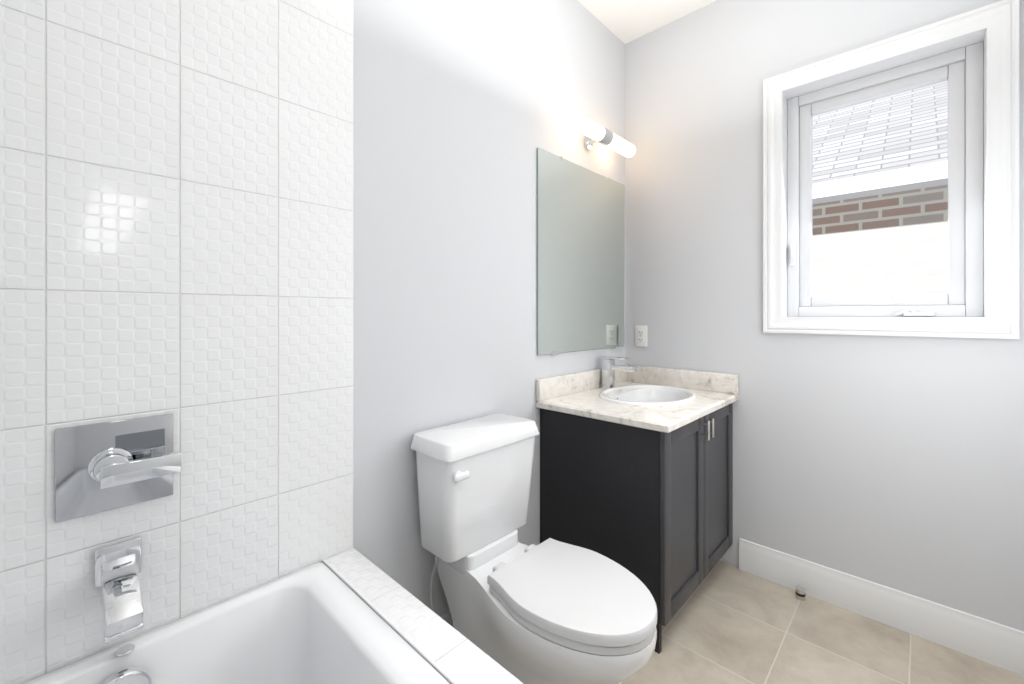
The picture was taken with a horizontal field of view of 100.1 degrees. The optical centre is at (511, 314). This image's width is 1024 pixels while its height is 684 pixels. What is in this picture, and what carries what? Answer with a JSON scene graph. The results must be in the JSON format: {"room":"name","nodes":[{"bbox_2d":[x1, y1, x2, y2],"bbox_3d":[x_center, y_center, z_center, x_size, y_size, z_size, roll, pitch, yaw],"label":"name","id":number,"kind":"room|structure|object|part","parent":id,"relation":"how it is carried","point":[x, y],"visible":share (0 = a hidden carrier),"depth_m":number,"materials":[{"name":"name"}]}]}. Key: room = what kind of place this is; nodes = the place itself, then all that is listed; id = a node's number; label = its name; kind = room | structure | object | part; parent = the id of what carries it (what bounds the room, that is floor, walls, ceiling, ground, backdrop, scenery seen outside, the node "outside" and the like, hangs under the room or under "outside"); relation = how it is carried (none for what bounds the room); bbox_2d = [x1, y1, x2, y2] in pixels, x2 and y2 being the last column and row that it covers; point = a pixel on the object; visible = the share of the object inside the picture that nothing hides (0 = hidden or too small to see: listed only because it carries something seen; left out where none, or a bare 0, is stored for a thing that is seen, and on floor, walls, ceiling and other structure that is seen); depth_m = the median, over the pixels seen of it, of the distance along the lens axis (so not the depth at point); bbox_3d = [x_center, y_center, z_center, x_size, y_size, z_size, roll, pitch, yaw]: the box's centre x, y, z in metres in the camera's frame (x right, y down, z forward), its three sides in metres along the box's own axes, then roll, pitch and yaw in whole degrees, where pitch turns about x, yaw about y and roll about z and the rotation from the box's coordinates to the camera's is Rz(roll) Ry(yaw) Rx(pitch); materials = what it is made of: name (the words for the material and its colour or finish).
{"room":"bathroom","nodes":[
{"label":"bathroom","id":0,"kind":"room"},
{"bbox_2d":[354,0,624,616],"bbox_3d":[-0.302,-0.170,1.552,0.160,2.740,2.900,0,0,44],"label":"wall","id":1,"kind":"structure","parent":0,"point":[462,108],"depth_m":1.60,"materials":[{"name":"white paint"}]},
{"bbox_2d":[0,0,353,683],"bbox_3d":[-0.807,-0.170,0.912,0.012,2.740,0.976,0,0,44],"label":"tile","id":2,"kind":"structure","parent":1,"relation":"attached to","point":[177,208],"depth_m":0.96,"materials":[{"name":"white tile"}]},
{"bbox_2d":[55,413,180,522],"bbox_3d":[-0.793,0.310,0.871,0.060,0.180,0.186,0,0,44],"label":"shower valve","id":3,"kind":"object","parent":2,"relation":"attached to","point":[103,466],"visible":1,"depth_m":0.87,"materials":[{"name":"silver metal"}]},
{"bbox_2d":[94,537,143,643],"bbox_3d":[-0.769,0.537,0.844,0.149,0.131,0.072,0,0,44],"label":"tub spout","id":4,"kind":"object","parent":2,"relation":"attached to","point":[117,568],"visible":1,"depth_m":0.84,"materials":[{"name":"silver metal"}]},
{"bbox_2d":[441,611,452,626],"bbox_3d":[-0.180,1.130,1.566,0.017,0.140,0.832,0,0,44],"label":"baseboard","id":5,"kind":"structure","parent":1,"relation":"attached to","point":[447,617],"depth_m":1.52,"materials":[{"name":"white"}]},
{"bbox_3d":[0.373,-0.275,2.151,0.008,0.922,0.758,0,0,44],"label":"frameless mirror","id":6,"kind":"part","parent":1,"relation":"part of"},
{"bbox_2d":[564,110,635,157],"bbox_3d":[0.427,-0.871,2.121,0.128,0.084,0.568,0,0,44],"label":"sconce","id":7,"kind":"object","parent":1,"relation":"attached to","point":[593,131],"visible":1,"depth_m":2.05,"materials":[{"name":"white glass"}]},
{"bbox_2d":[577,0,716,43],"bbox_3d":[0.321,-1.600,0.959,1.880,0.120,2.900,0,0,44],"label":"ceiling","id":8,"kind":"structure","parent":0,"point":[625,21],"depth_m":2.19,"materials":[{"name":"white paint"}]},
{"bbox_2d":[619,560,1023,683],"bbox_3d":[0.321,1.260,0.959,1.880,0.120,2.900,0,0,44],"label":"floor","id":9,"kind":"structure","parent":0,"point":[727,623],"depth_m":1.54,"materials":[{"name":"tile"}]},
{"bbox_2d":[23,548,523,683],"bbox_3d":[-0.224,0.938,0.389,1.550,0.524,0.929,0,0,44],"label":"bathtub","id":10,"kind":"object","parent":9,"relation":"on","point":[353,616],"visible":1,"depth_m":0.96,"materials":[{"name":"white ceramic"}]},
{"bbox_2d":[410,413,656,683],"bbox_3d":[0.071,0.794,1.300,0.744,0.812,0.432,0,0,44],"label":"toilet","id":11,"kind":"object","parent":9,"relation":"on","point":[550,611],"visible":0.94,"depth_m":1.28,"materials":[{"name":"white ceramic"}]},
{"bbox_3d":[0.172,0.774,1.204,0.466,0.050,0.354,0,0,44],"label":"seat lid","id":12,"kind":"part","parent":11,"relation":"part of","materials":[{"name":"white plastic"}]},
{"bbox_2d":[536,356,738,653],"bbox_3d":[0.592,0.707,1.951,0.598,0.986,0.784,0,0,44],"label":"bathroom vanity","id":13,"kind":"object","parent":9,"relation":"on","point":[636,471],"visible":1,"depth_m":1.73,"materials":[{"name":"black wood"}]},
{"bbox_2d":[536,364,738,433],"bbox_3d":[0.590,0.346,1.953,0.593,0.122,0.784,0,0,44],"label":"countertop","id":14,"kind":"structure","parent":13,"relation":"on","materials":[{"name":"stone"}]},
{"bbox_2d":[601,356,637,389],"bbox_3d":[0.537,0.295,2.145,0.174,0.162,0.048,0,0,44],"label":"faucet","id":15,"kind":"object","parent":14,"relation":"on","point":[609,367],"depth_m":2.16,"materials":[{"name":"silver metal"}]},
{"bbox_2d":[598,384,696,432],"bbox_3d":[0.630,0.447,1.997,0.406,0.164,0.524,0,0,44],"label":"sink basin","id":16,"kind":"object","parent":14,"relation":"in","point":[661,398],"depth_m":2.12,"materials":[{"name":"white ceramic"}]},
{"bbox_2d":[795,586,805,600],"bbox_3d":[1.220,1.179,1.813,0.036,0.041,0.036,0,0,44],"label":"door stop","id":17,"kind":"object","parent":9,"relation":"on","point":[800,593],"depth_m":1.80,"materials":[{"name":"silver metal"}]},
{"bbox_2d":[625,0,1023,631],"bbox_3d":[1.269,-0.170,1.955,1.580,2.740,0.150,0,0,44],"label":"wall","id":18,"kind":"structure","parent":0,"point":[895,462],"depth_m":1.86,"materials":[{"name":"white paint"}]},
{"bbox_2d":[635,326,646,346],"bbox_3d":[0.715,0.120,2.373,0.070,0.115,0.008,0,0,44],"label":"duplex electrical outlet","id":19,"kind":"object","parent":18,"relation":"attached to","point":[640,335],"visible":1,"depth_m":2.37,"materials":[{"name":"white plastic"}]},
{"bbox_2d":[739,538,1023,675],"bbox_3d":[1.429,1.130,1.688,0.980,0.140,0.017,0,0,44],"label":"baseboard","id":20,"kind":"structure","parent":18,"relation":"attached to","point":[990,642],"depth_m":1.64,"materials":[{"name":"white wood"}]},
{"bbox_2d":[763,0,1018,338],"bbox_3d":[1.471,-0.490,1.746,0.754,1.144,0.173,0,0,44],"label":"window","id":21,"kind":"structure","parent":18,"relation":"in","point":[998,21],"depth_m":1.63,"materials":[{"name":"white wood"}]},
{"bbox_3d":[1.499,-0.490,1.776,0.610,1.000,0.091,0,0,44],"label":"window frame sash","id":22,"kind":"part","parent":21,"relation":"part of","materials":[{"name":"white plastic"}]},
{"label":"outside","id":23,"kind":"structure","parent":0,"visible":0},
{"bbox_2d":[813,185,947,296],"bbox_3d":[3.197,0.690,2.225,14.000,3.020,0.100,0,0,44],"label":"brick wall","id":24,"kind":"structure","parent":23,"point":[881,235],"depth_m":2.85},
{"bbox_2d":[813,79,947,183],"bbox_3d":[4.978,-2.820,4.094,14.000,3.944,5.803,0,0,44],"label":"shingles","id":25,"kind":"object","parent":24,"relation":"on","point":[831,139],"depth_m":3.15,"materials":[{"name":"white"}]},
{"bbox_2d":[813,160,947,203],"bbox_3d":[3.061,-0.835,2.082,14.000,0.080,0.315,0,0,44],"label":"soffit","id":26,"kind":"structure","parent":24,"relation":"attached to","point":[842,187],"depth_m":2.68,"materials":[{"name":"white"}]}
]}

